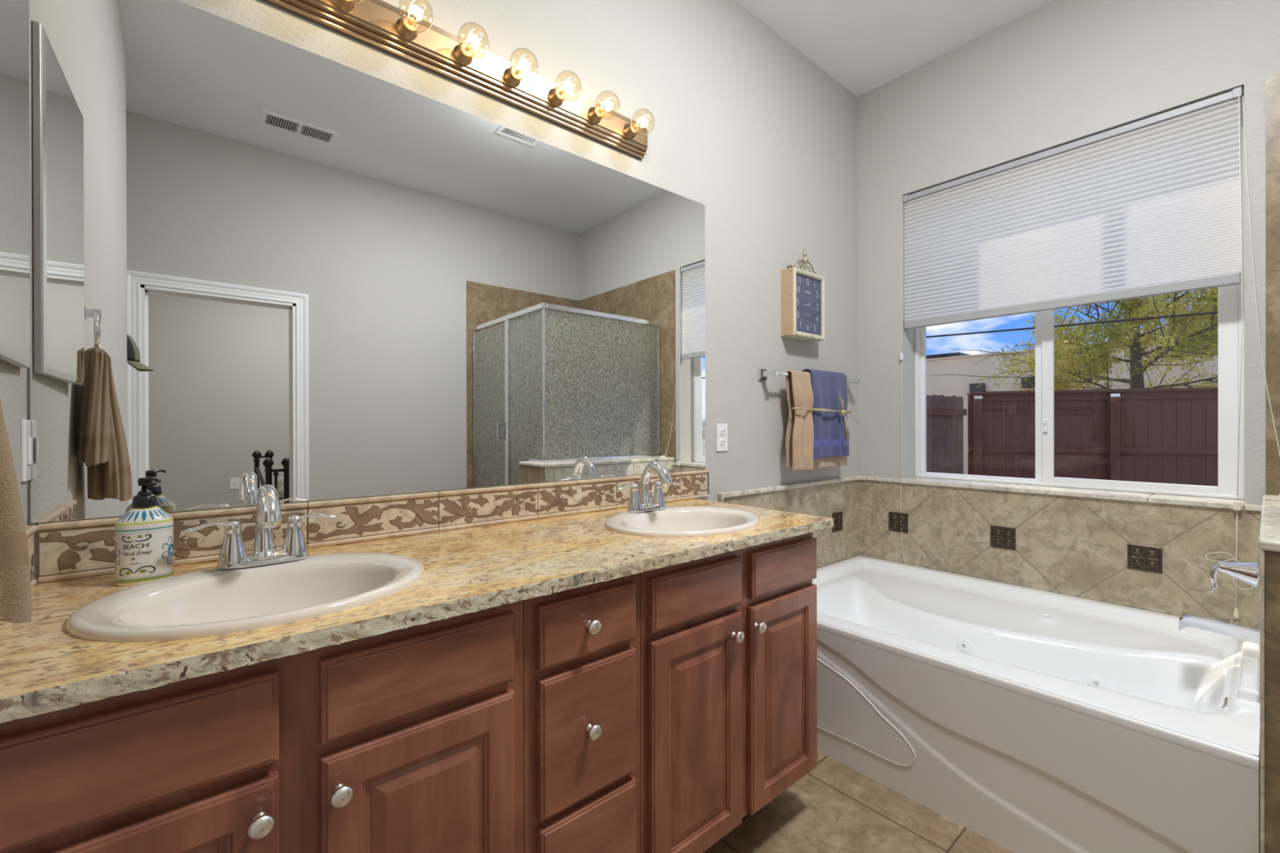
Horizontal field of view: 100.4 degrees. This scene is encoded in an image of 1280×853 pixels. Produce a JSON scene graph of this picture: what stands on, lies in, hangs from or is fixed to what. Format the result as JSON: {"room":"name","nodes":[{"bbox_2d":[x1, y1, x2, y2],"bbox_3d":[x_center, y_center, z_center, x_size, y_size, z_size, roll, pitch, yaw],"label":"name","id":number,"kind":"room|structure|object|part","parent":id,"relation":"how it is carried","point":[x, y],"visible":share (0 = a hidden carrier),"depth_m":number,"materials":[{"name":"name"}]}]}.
{"room":"bathroom","nodes":[
{"label":"bathroom","id":0,"kind":"room"},
{"bbox_2d":[0,359,27,525],"bbox_3d":[-0.920,-0.312,-0.201,1.200,3.067,2.120,0,0,-40],"label":"wall","id":1,"kind":"structure","parent":0,"point":[13,379],"depth_m":0.93,"materials":[{"name":"paint"}]},
{"bbox_2d":[0,0,30,368],"bbox_3d":[-0.966,-0.446,0.805,0.029,0.684,0.401,0,0,-40],"label":"medicine cabinet","id":2,"kind":"object","parent":1,"relation":"attached to","point":[15,267],"visible":1,"depth_m":0.85,"materials":[{"name":"metal"}]},
{"bbox_3d":[-0.965,-0.446,0.804,0.010,0.684,0.398,0,0,-42],"label":"door","id":3,"kind":"part","parent":2,"relation":"part of","materials":[{"name":"metal"}]},
{"bbox_2d":[21,419,32,481],"bbox_3d":[-1.122,0.044,0.976,0.010,0.112,0.044,0,0,-40],"label":"switch plate","id":4,"kind":"object","parent":1,"relation":"attached to","point":[26,439],"visible":1,"depth_m":0.96,"materials":[{"name":"white plastic"}]},
{"bbox_2d":[25,524,38,588],"bbox_3d":[-0.992,0.239,0.828,0.016,0.112,0.425,0,0,-40],"label":"side splash","id":5,"kind":"object","parent":1,"relation":"attached to","point":[30,530],"visible":0.16,"depth_m":0.97,"materials":[{"name":"tile"}]},
{"bbox_3d":[-0.741,-0.267,0.552,0.046,0.138,0.120,0,0,-40],"label":"towel ring","id":6,"kind":"object","parent":1,"relation":"attached to","visible":0},
{"bbox_2d":[0,399,31,622],"bbox_3d":[-0.714,-0.002,0.570,0.288,0.429,0.089,0,0,45],"label":"hand towel","id":7,"kind":"object","parent":6,"relation":"hanging from","point":[15,569],"visible":1,"depth_m":0.55,"materials":[{"name":"beige fabric"}]},
{"bbox_2d":[26,0,857,582],"bbox_3d":[0.054,-0.318,2.101,3.540,3.067,0.140,0,0,-40],"label":"wall","id":8,"kind":"structure","parent":0,"point":[748,128],"depth_m":2.27,"materials":[{"name":"paint"}]},
{"bbox_2d":[28,0,705,523],"bbox_3d":[-0.437,-0.363,1.591,1.843,1.084,0.006,0,0,-40],"label":"wall mirror","id":9,"kind":"object","parent":8,"relation":"attached to","point":[257,259],"visible":1,"depth_m":1.29,"materials":[{"name":"silver mirror"}]},
{"bbox_2d":[37,469,709,583],"bbox_3d":[-0.424,0.236,1.595,1.846,0.112,0.016,0,0,-40],"label":"backsplash","id":10,"kind":"structure","parent":8,"relation":"attached to","point":[77,548],"depth_m":1.37,"materials":[{"name":"tile"}]},
{"bbox_2d":[262,0,654,159],"bbox_3d":[-0.414,-1.045,1.515,1.231,0.123,0.152,0,0,-40],"label":"vanity light","id":11,"kind":"object","parent":8,"relation":"attached to","point":[381,25],"visible":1,"depth_m":1.51,"materials":[{"name":"metal"}]},
{"bbox_2d":[331,0,354,12],"bbox_3d":[-0.718,-1.041,1.290,0.052,0.052,0.032,0,0,-40],"label":"socket","id":12,"kind":"object","parent":11,"relation":"attached to","point":[337,6],"depth_m":1.29,"materials":[{"name":"gold metal"}]},
{"bbox_2d":[395,14,417,40],"bbox_3d":[-0.603,-1.042,1.387,0.052,0.052,0.032,0,0,-40],"label":"socket","id":13,"kind":"object","parent":11,"relation":"attached to","point":[402,33],"depth_m":1.38,"materials":[{"name":"gold metal"}]},
{"bbox_3d":[-0.586,-1.042,1.367,0.011,0.011,0.022,0,0,-40],"label":"bulb stem","id":14,"kind":"part","parent":11,"relation":"part of","materials":[{"name":"gold metal"}]},
{"bbox_3d":[-0.566,-1.042,1.344,0.082,0.082,0.087,0,0,-40],"label":"bulb","id":15,"kind":"part","parent":11,"relation":"part of","materials":[{"name":"clear glass"}]},
{"bbox_2d":[453,41,474,65],"bbox_3d":[-0.488,-1.042,1.484,0.052,0.052,0.032,0,0,-40],"label":"socket","id":16,"kind":"object","parent":11,"relation":"attached to","point":[460,58],"depth_m":1.48,"materials":[{"name":"gold metal"}]},
{"bbox_3d":[-0.471,-1.042,1.464,0.011,0.011,0.022,0,0,-40],"label":"bulb stem","id":17,"kind":"part","parent":11,"relation":"part of","materials":[{"name":"gold metal"}]},
{"bbox_3d":[-0.451,-1.042,1.441,0.082,0.082,0.087,0,0,-40],"label":"bulb","id":18,"kind":"part","parent":11,"relation":"part of","materials":[{"name":"clear glass"}]},
{"bbox_2d":[503,65,522,87],"bbox_3d":[-0.373,-1.042,1.581,0.052,0.052,0.032,0,0,-40],"label":"socket","id":19,"kind":"object","parent":11,"relation":"attached to","point":[509,80],"depth_m":1.58,"materials":[{"name":"gold metal"}]},
{"bbox_3d":[-0.356,-1.042,1.561,0.011,0.011,0.022,0,0,-40],"label":"bulb stem","id":20,"kind":"part","parent":11,"relation":"part of","materials":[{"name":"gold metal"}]},
{"bbox_3d":[-0.336,-1.042,1.538,0.082,0.082,0.087,0,0,-40],"label":"bulb","id":21,"kind":"part","parent":11,"relation":"part of","materials":[{"name":"clear glass"}]},
{"bbox_2d":[548,86,565,106],"bbox_3d":[-0.258,-1.043,1.678,0.052,0.052,0.032,0,0,-40],"label":"socket","id":22,"kind":"object","parent":11,"relation":"attached to","point":[554,100],"depth_m":1.67,"materials":[{"name":"gold metal"}]},
{"bbox_3d":[-0.241,-1.043,1.659,0.011,0.011,0.022,0,0,-40],"label":"bulb stem","id":23,"kind":"part","parent":11,"relation":"part of","materials":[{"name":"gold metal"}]},
{"bbox_3d":[-0.221,-1.043,1.635,0.082,0.082,0.087,0,0,-40],"label":"bulb","id":24,"kind":"part","parent":11,"relation":"part of","materials":[{"name":"clear glass"}]},
{"bbox_2d":[588,105,604,123],"bbox_3d":[-0.143,-1.043,1.776,0.052,0.052,0.032,0,0,-40],"label":"socket","id":25,"kind":"object","parent":11,"relation":"attached to","point":[593,117],"depth_m":1.77,"materials":[{"name":"gold metal"}]},
{"bbox_3d":[-0.106,-1.043,1.732,0.082,0.082,0.087,0,0,-40],"label":"bulb","id":26,"kind":"part","parent":11,"relation":"part of","materials":[{"name":"clear glass"}]},
{"bbox_2d":[623,121,639,138],"bbox_3d":[-0.028,-1.044,1.873,0.052,0.052,0.032,0,0,-40],"label":"socket","id":27,"kind":"object","parent":11,"relation":"attached to","point":[628,133],"depth_m":1.87,"materials":[{"name":"gold metal"}]},
{"bbox_3d":[0.008,-1.044,1.829,0.082,0.082,0.087,0,0,-40],"label":"bulb","id":28,"kind":"part","parent":11,"relation":"part of","materials":[{"name":"clear glass"}]},
{"bbox_2d":[715,423,728,451],"bbox_3d":[0.348,0.046,2.252,0.070,0.116,0.009,0,0,-40],"label":"wall outlet","id":29,"kind":"object","parent":8,"relation":"attached to","point":[722,445],"visible":1,"depth_m":2.25,"materials":[{"name":"white plastic"}]},
{"bbox_2d":[720,438,725,446],"bbox_3d":[0.349,0.067,2.250,0.033,0.033,0.003,0,0,-40],"label":"receptacle","id":30,"kind":"object","parent":29,"relation":"attached to","point":[722,441],"depth_m":2.25,"materials":[{"name":"white plastic"}]},
{"bbox_2d":[720,428,725,435],"bbox_3d":[0.349,0.024,2.250,0.033,0.033,0.003,0,0,-40],"label":"receptacle","id":31,"kind":"object","parent":29,"relation":"attached to","point":[722,431],"depth_m":2.25,"materials":[{"name":"white plastic"}]},
{"bbox_2d":[723,480,858,568],"bbox_3d":[0.784,0.755,2.621,1.161,0.916,0.010,0,0,-40],"label":"tile backsplash","id":32,"kind":"structure","parent":8,"relation":"attached to","point":[825,500],"depth_m":2.77,"materials":[{"name":"tile"}]},
{"bbox_2d":[781,248,825,342],"bbox_3d":[0.794,-0.646,2.587,0.264,0.437,0.075,0,0,-40],"label":"wall clock","id":33,"kind":"object","parent":8,"relation":"attached to","point":[802,291],"visible":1,"depth_m":2.54,"materials":[{"name":"beige paint"}]},
{"bbox_3d":[0.814,-0.585,2.563,0.264,0.315,0.013,0,0,-40],"label":"frame","id":34,"kind":"part","parent":33,"relation":"part of","materials":[{"name":"beige paint"}]},
{"bbox_2d":[757,368,860,387],"bbox_3d":[0.865,-0.239,2.640,0.794,0.054,0.084,0,0,-40],"label":"towel bar","id":35,"kind":"object","parent":8,"relation":"attached to","point":[762,373],"visible":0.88,"depth_m":2.41,"materials":[{"name":"silver metal"}]},
{"bbox_3d":[0.582,-0.238,2.401,0.054,0.054,0.084,0,0,-40],"label":"post","id":36,"kind":"part","parent":35,"relation":"part of","materials":[{"name":"silver metal"}]},
{"bbox_2d":[785,370,847,471],"bbox_3d":[0.883,-0.027,2.600,0.502,0.464,0.064,0,0,-40],"label":"bath towel","id":37,"kind":"object","parent":35,"relation":"hanging from","point":[799,442],"visible":0.46,"depth_m":2.48,"materials":[{"name":"beige fabric"}]},
{"bbox_2d":[791,393,858,446],"bbox_3d":[0.907,-0.034,2.562,0.490,0.263,0.084,0,0,-40],"label":"tie","id":38,"kind":"object","parent":37,"relation":"attached to","point":[842,411],"visible":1,"depth_m":2.59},
{"bbox_2d":[801,368,848,458],"bbox_3d":[0.920,-0.061,2.635,0.333,0.428,0.086,0,0,-40],"label":"hand towel","id":39,"kind":"object","parent":37,"relation":"on","point":[829,435],"visible":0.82,"depth_m":2.61,"materials":[{"name":"blue fabric"}]},
{"bbox_3d":[1.147,-0.240,2.879,0.054,0.054,0.084,0,0,-40],"label":"post","id":40,"kind":"part","parent":35,"relation":"part of","materials":[{"name":"silver metal"}]},
{"bbox_2d":[831,511,843,532],"bbox_3d":[1.054,0.507,2.836,0.100,0.100,0.010,0,0,-40],"label":"accent tile","id":41,"kind":"object","parent":8,"relation":"attached to","point":[837,517],"depth_m":2.83,"materials":[{"name":"brown tile"}]},
{"bbox_2d":[702,751,1013,852],"bbox_3d":[0.611,1.277,0.628,4.600,0.120,3.070,0,0,-40],"label":"floor","id":42,"kind":"structure","parent":0,"point":[834,807],"depth_m":1.62,"materials":[{"name":"tile"}]},
{"bbox_2d":[0,600,524,852],"bbox_3d":[-0.666,0.770,0.997,0.720,0.898,0.616,0,0,-40],"label":"vanity cabinet","id":43,"kind":"object","parent":42,"relation":"on","point":[410,740],"visible":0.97,"depth_m":0.79,"materials":[{"name":"brown wood"}]},
{"bbox_3d":[-0.641,0.785,0.666,0.316,0.570,0.022,0,0,-40],"label":"door","id":44,"kind":"part","parent":43,"relation":"part of","materials":[{"name":"brown wood"}]},
{"bbox_3d":[-0.522,0.548,0.734,0.031,0.031,0.028,0,0,-40],"label":"knob","id":45,"kind":"part","parent":43,"relation":"part of","materials":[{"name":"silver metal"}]},
{"bbox_3d":[-0.447,0.551,0.797,0.031,0.031,0.028,0,0,-40],"label":"knob","id":46,"kind":"part","parent":43,"relation":"part of","materials":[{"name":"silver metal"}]},
{"bbox_2d":[0,498,833,723],"bbox_3d":[-0.265,0.306,1.338,1.782,0.028,0.613,0,0,-40],"label":"countertop","id":47,"kind":"structure","parent":43,"relation":"on","point":[44,668],"depth_m":0.93,"materials":[{"name":"stone"}]},
{"bbox_2d":[114,476,173,586],"bbox_3d":[-0.942,0.195,1.014,0.083,0.199,0.059,0,0,-40],"label":"soap dispenser","id":48,"kind":"object","parent":47,"relation":"on","point":[144,536],"visible":1,"depth_m":1.00,"materials":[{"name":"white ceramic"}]},
{"bbox_2d":[66,552,423,642],"bbox_3d":[-0.657,0.358,0.957,0.508,0.158,0.422,0,0,-40],"label":"sink","id":49,"kind":"object","parent":47,"relation":"in","point":[211,602],"visible":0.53,"depth_m":0.98,"materials":[{"name":"beige ceramic"}]},
{"bbox_2d":[180,484,337,569],"bbox_3d":[-0.765,0.198,1.088,0.205,0.163,0.171,0,0,-1],"label":"faucet","id":50,"kind":"object","parent":47,"relation":"on","point":[233,554],"visible":1,"depth_m":1.06,"materials":[{"name":"silver metal"}]},
{"bbox_3d":[-0.837,0.196,1.035,0.022,0.017,0.085,0,0,45],"label":"lever","id":51,"kind":"part","parent":50,"relation":"part of","materials":[{"name":"silver metal"}]},
{"bbox_3d":[-0.811,0.229,1.061,0.049,0.081,0.049,0,0,-40],"label":"handle","id":52,"kind":"part","parent":50,"relation":"part of","materials":[{"name":"silver metal"}]},
{"bbox_3d":[-0.743,0.196,1.061,0.050,0.160,0.141,0,0,-40],"label":"spout","id":53,"kind":"part","parent":50,"relation":"part of","materials":[{"name":"silver metal"}]},
{"bbox_3d":[-0.731,0.229,1.129,0.049,0.081,0.049,0,0,-40],"label":"handle","id":54,"kind":"part","parent":50,"relation":"part of","materials":[{"name":"silver metal"}]},
{"bbox_3d":[-0.701,0.195,1.149,0.085,0.017,0.022,0,0,-35],"label":"lever","id":55,"kind":"part","parent":50,"relation":"part of","materials":[{"name":"silver metal"}]},
{"bbox_2d":[617,461,677,512],"bbox_3d":[0.028,0.195,1.758,0.205,0.163,0.171,0,0,-1],"label":"faucet","id":56,"kind":"object","parent":47,"relation":"on","point":[643,503],"visible":1,"depth_m":1.74,"materials":[{"name":"silver metal"}]},
{"bbox_3d":[-0.043,0.193,1.706,0.022,0.017,0.085,0,0,45],"label":"lever","id":57,"kind":"part","parent":56,"relation":"part of","materials":[{"name":"silver metal"}]},
{"bbox_3d":[-0.017,0.226,1.732,0.049,0.081,0.049,0,0,-40],"label":"handle","id":58,"kind":"part","parent":56,"relation":"part of","materials":[{"name":"silver metal"}]},
{"bbox_3d":[0.051,0.193,1.732,0.050,0.160,0.141,0,0,-40],"label":"spout","id":59,"kind":"part","parent":56,"relation":"part of","materials":[{"name":"silver metal"}]},
{"bbox_3d":[0.062,0.226,1.799,0.049,0.081,0.049,0,0,-40],"label":"handle","id":60,"kind":"part","parent":56,"relation":"part of","materials":[{"name":"silver metal"}]},
{"bbox_2d":[604,506,759,537],"bbox_3d":[0.133,0.355,1.625,0.508,0.158,0.422,0,0,-40],"label":"sink","id":61,"kind":"object","parent":47,"relation":"in","point":[673,522],"visible":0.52,"depth_m":1.72,"materials":[{"name":"beige ceramic"}]},
{"bbox_3d":[-0.359,0.784,0.905,0.316,0.570,0.022,0,0,-40],"label":"door","id":62,"kind":"part","parent":43,"relation":"part of","materials":[{"name":"brown wood"}]},
{"bbox_2d":[523,573,640,852],"bbox_3d":[-0.278,0.769,1.325,0.295,0.898,0.616,0,0,-40],"label":"vanity cabinet","id":63,"kind":"object","parent":42,"relation":"on","point":[581,645],"visible":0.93,"depth_m":1.09,"materials":[{"name":"brown wood"}]},
{"bbox_3d":[-0.105,0.634,1.120,0.243,0.274,0.022,0,0,-40],"label":"drawer","id":64,"kind":"part","parent":63,"relation":"part of","materials":[{"name":"brown wood"}]},
{"bbox_3d":[-0.105,0.413,1.119,0.243,0.126,0.022,0,0,-40],"label":"drawer","id":65,"kind":"part","parent":63,"relation":"part of","materials":[{"name":"brown wood"}]},
{"bbox_3d":[-0.104,0.929,1.120,0.243,0.278,0.022,0,0,-40],"label":"drawer","id":66,"kind":"part","parent":63,"relation":"part of","materials":[{"name":"brown wood"}]},
{"bbox_3d":[-0.096,0.625,1.094,0.031,0.031,0.028,0,0,-40],"label":"knob","id":67,"kind":"part","parent":63,"relation":"part of","materials":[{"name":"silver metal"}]},
{"bbox_3d":[-0.096,0.410,1.094,0.031,0.031,0.028,0,0,-40],"label":"knob","id":68,"kind":"part","parent":63,"relation":"part of","materials":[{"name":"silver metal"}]},
{"bbox_2d":[640,532,817,852],"bbox_3d":[0.108,0.767,1.651,0.713,0.898,0.616,0,0,-40],"label":"vanity cabinet","id":69,"kind":"object","parent":42,"relation":"on","point":[728,640],"visible":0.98,"depth_m":1.38,"materials":[{"name":"brown wood"}]},
{"bbox_3d":[0.147,0.782,1.333,0.323,0.570,0.022,0,0,-40],"label":"door","id":70,"kind":"part","parent":69,"relation":"part of","materials":[{"name":"brown wood"}]},
{"bbox_3d":[0.255,0.548,1.391,0.031,0.031,0.028,0,0,-40],"label":"knob","id":71,"kind":"part","parent":69,"relation":"part of","materials":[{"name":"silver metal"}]},
{"bbox_3d":[0.328,0.547,1.452,0.031,0.031,0.028,0,0,-40],"label":"knob","id":72,"kind":"part","parent":69,"relation":"part of","materials":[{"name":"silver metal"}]},
{"bbox_3d":[0.425,0.781,1.568,0.327,0.570,0.022,0,0,-40],"label":"door","id":73,"kind":"part","parent":69,"relation":"part of","materials":[{"name":"brown wood"}]},
{"bbox_2d":[812,555,1259,852],"bbox_3d":[1.291,0.953,2.075,1.087,0.519,1.470,0,0,-40],"label":"bathtub","id":74,"kind":"object","parent":42,"relation":"on","point":[1028,720],"visible":0.84,"depth_m":1.64,"materials":[{"name":"white plastic"}]},
{"bbox_3d":[0.714,0.977,1.926,0.013,0.299,0.540,0,0,-40],"label":"service panel","id":75,"kind":"part","parent":74,"relation":"part of","materials":[{"name":"white plastic"}]},
{"bbox_3d":[1.647,0.770,2.153,0.060,0.020,0.060,0,0,-40],"label":"control knob","id":76,"kind":"part","parent":74,"relation":"part of","materials":[{"name":"white plastic"}]},
{"bbox_2d":[735,0,1053,97],"bbox_3d":[0.604,-1.910,0.622,4.600,0.120,3.070,0,0,-40],"label":"ceiling","id":77,"kind":"structure","parent":0,"point":[864,46],"depth_m":2.48,"materials":[{"name":"paint"}]},
{"bbox_2d":[857,0,1279,505],"bbox_3d":[2.266,-0.323,1.948,0.219,3.067,2.950,0,0,-40],"label":"wall","id":78,"kind":"structure","parent":0,"point":[1060,73],"depth_m":2.37,"materials":[{"name":"paint"}]},
{"bbox_2d":[888,511,907,533],"bbox_3d":[1.367,0.507,2.822,0.010,0.100,0.100,0,0,-40],"label":"accent tile","id":79,"kind":"object","parent":78,"relation":"attached to","point":[897,521],"depth_m":2.82,"materials":[{"name":"brown tile"}]},
{"bbox_2d":[717,475,1262,511],"bbox_3d":[1.318,0.746,2.103,1.336,0.934,1.489,0,0,-40],"label":"trim","id":80,"kind":"structure","parent":78,"relation":"attached to","point":[1087,493],"depth_m":2.32,"materials":[{"name":"beige stone"}]},
{"bbox_2d":[990,524,1015,550],"bbox_3d":[1.674,0.513,2.459,0.010,0.100,0.100,0,0,-40],"label":"accent tile","id":81,"kind":"object","parent":78,"relation":"attached to","point":[1002,537],"depth_m":2.46,"materials":[{"name":"brown tile"}]},
{"bbox_2d":[858,480,1261,626],"bbox_3d":[1.709,0.753,2.434,0.010,0.916,1.490,0,0,-40],"label":"tile backsplash","id":82,"kind":"structure","parent":78,"relation":"attached to","point":[1073,546],"depth_m":2.26,"materials":[{"name":"tile"}]},
{"bbox_2d":[915,101,1244,499],"bbox_3d":[1.905,-0.474,2.471,0.074,1.501,1.195,0,0,-40],"label":"window","id":83,"kind":"structure","parent":78,"relation":"in","point":[1229,297],"depth_m":2.19,"materials":[{"name":"white plastic"}]},
{"bbox_3d":[1.719,-0.464,2.714,0.025,1.461,0.549,0,0,-40],"label":"sash","id":84,"kind":"part","parent":83,"relation":"part of","materials":[{"name":"white plastic"}]},
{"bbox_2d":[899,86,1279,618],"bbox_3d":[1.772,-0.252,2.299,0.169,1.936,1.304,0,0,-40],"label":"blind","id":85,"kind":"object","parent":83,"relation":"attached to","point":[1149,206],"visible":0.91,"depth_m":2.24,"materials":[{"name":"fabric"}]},
{"bbox_3d":[1.380,-0.236,2.791,0.010,1.905,0.055,0,0,1],"label":"cord","id":86,"kind":"part","parent":85,"relation":"part of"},
{"bbox_3d":[1.788,-0.536,2.376,0.028,0.041,1.183,0,0,-40],"label":"rail","id":87,"kind":"part","parent":85,"relation":"part of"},
{"bbox_3d":[2.123,-0.269,1.920,0.030,1.840,0.117,0,0,-40],"label":"lift cord","id":88,"kind":"part","parent":85,"relation":"part of","materials":[{"name":"white"}]},
{"bbox_3d":[2.170,-0.474,1.840,0.039,1.410,0.130,0,0,3],"label":"cord","id":89,"kind":"part","parent":85,"relation":"part of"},
{"bbox_3d":[2.076,-0.464,2.257,0.018,1.461,0.610,0,0,-40],"label":"sash","id":90,"kind":"part","parent":83,"relation":"part of","materials":[{"name":"white plastic"}]},
{"bbox_2d":[1127,543,1162,573],"bbox_3d":[1.983,0.518,2.094,0.010,0.100,0.100,0,0,-40],"label":"accent tile","id":91,"kind":"object","parent":78,"relation":"attached to","point":[1141,557],"depth_m":2.09,"materials":[{"name":"brown tile"}]},
{"bbox_2d":[1265,74,1279,495],"bbox_3d":[2.617,-0.002,1.357,0.010,2.425,1.327,0,0,-40],"label":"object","id":92,"kind":"structure","parent":78,"relation":"attached to","point":[1272,84],"depth_m":1.85,"materials":[{"name":"tile"}]},
{"bbox_2d":[1264,551,1279,852],"bbox_3d":[1.865,0.738,1.361,1.136,0.950,0.350,0,0,-40],"label":"wall","id":93,"kind":"structure","parent":0,"point":[1272,559],"depth_m":1.12,"materials":[{"name":"tile"}]},
{"bbox_2d":[1178,612,1259,642],"bbox_3d":[1.792,0.619,1.645,0.080,0.065,0.178,0,0,-40],"label":"tub spout","id":94,"kind":"object","parent":93,"relation":"attached to","point":[1223,626],"visible":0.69,"depth_m":1.63,"materials":[{"name":"silver metal"}]},
{"bbox_2d":[1208,549,1260,602],"bbox_3d":[1.768,0.432,1.580,0.176,0.176,0.110,0,0,-40],"label":"handle","id":95,"kind":"object","parent":93,"relation":"attached to","point":[1247,572],"visible":0.87,"depth_m":1.56,"materials":[{"name":"silver metal"}]},
{"bbox_3d":[1.765,0.449,1.583,0.072,0.108,0.103,0,0,-40],"label":"lever","id":96,"kind":"part","parent":95,"relation":"part of","materials":[{"name":"silver metal"}]},
{"bbox_2d":[1259,550,1264,852],"bbox_3d":[1.317,0.738,1.127,0.006,0.952,0.006,0,0,-40],"label":"trim","id":97,"kind":"structure","parent":93,"relation":"attached to","point":[1261,552],"depth_m":1.12,"materials":[{"name":"beige stone"}]},
{"bbox_2d":[1258,494,1279,552],"bbox_3d":[1.861,0.250,1.358,1.142,0.022,0.361,0,0,-40],"label":"trim","id":98,"kind":"structure","parent":93,"relation":"on","point":[1269,528],"depth_m":1.30,"materials":[{"name":"beige stone"}]},
{"label":"outside","id":99,"kind":"structure","parent":0,"visible":0},
{"bbox_3d":[14.783,1.559,15.773,36.600,0.400,30.000,0,0,-40],"label":"ground","id":100,"kind":"structure","parent":99,"visible":0},
{"bbox_2d":[926,395,966,480],"bbox_3d":[2.934,0.488,6.606,3.680,1.826,0.055,0,0,-28],"label":"picket fence","id":101,"kind":"object","parent":100,"relation":"on","point":[944,415],"visible":0.17,"depth_m":7.27,"materials":[{"name":"brown wood"}]},
{"bbox_2d":[926,351,970,359],"bbox_3d":[12.093,-0.814,26.921,6.300,4.320,9.500,0,0,-40],"label":"roof","id":102,"kind":"structure","parent":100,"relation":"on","point":[952,354],"depth_m":21.69,"materials":[{"name":"grey"}]},
{"bbox_2d":[926,337,1217,476],"bbox_3d":[14.488,-0.451,13.396,8.210,3.630,10.850,0,0,-40],"label":"stucco building","id":103,"kind":"structure","parent":100,"relation":"on","point":[945,385],"depth_m":13.70,"materials":[{"name":"beige paint"}]},
{"bbox_2d":[969,382,985,391],"bbox_3d":[8.795,-0.994,13.892,0.160,0.260,0.340,0,0,-40],"label":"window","id":104,"kind":"structure","parent":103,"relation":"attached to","point":[973,386],"depth_m":13.83,"materials":[{"name":"grey glass"}]},
{"bbox_2d":[1020,376,1035,387],"bbox_3d":[9.524,-1.084,13.029,0.160,0.260,0.340,0,0,-40],"label":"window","id":105,"kind":"structure","parent":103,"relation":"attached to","point":[1024,383],"depth_m":13.00,"materials":[{"name":"grey glass"}]},
{"bbox_2d":[937,287,1217,391],"bbox_3d":[7.699,-0.978,8.418,3.776,4.739,4.497,0,0,-23],"label":"tree","id":106,"kind":"object","parent":100,"relation":"on","point":[1066,371],"visible":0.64,"depth_m":8.11,"materials":[{"name":"green plant"}]},
{"bbox_2d":[967,386,1244,500],"bbox_3d":[8.230,0.450,6.327,7.586,1.880,0.155,0,0,18],"label":"fence","id":107,"kind":"object","parent":100,"relation":"on","point":[1163,435],"visible":0.56,"depth_m":7.00,"materials":[{"name":"brown wood"}]},
{"bbox_3d":[4.706,0.481,7.434,0.100,1.830,0.100,0,0,18],"label":"fence post","id":108,"kind":"part","parent":107,"relation":"part of","materials":[{"name":"brown wood"}]},
{"bbox_3d":[6.182,0.478,6.960,0.100,1.830,0.100,0,0,18],"label":"fence post","id":109,"kind":"part","parent":107,"relation":"part of","materials":[{"name":"brown wood"}]},
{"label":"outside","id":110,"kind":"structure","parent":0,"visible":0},
{"bbox_2d":[926,311,1217,337],"bbox_3d":[6.106,-1.447,7.127,0.028,0.908,24.001,0,0,-40],"label":"power line","id":111,"kind":"object","parent":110,"point":[1215,312],"visible":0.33,"depth_m":7.14,"materials":[{"name":"black metal"}]}
]}

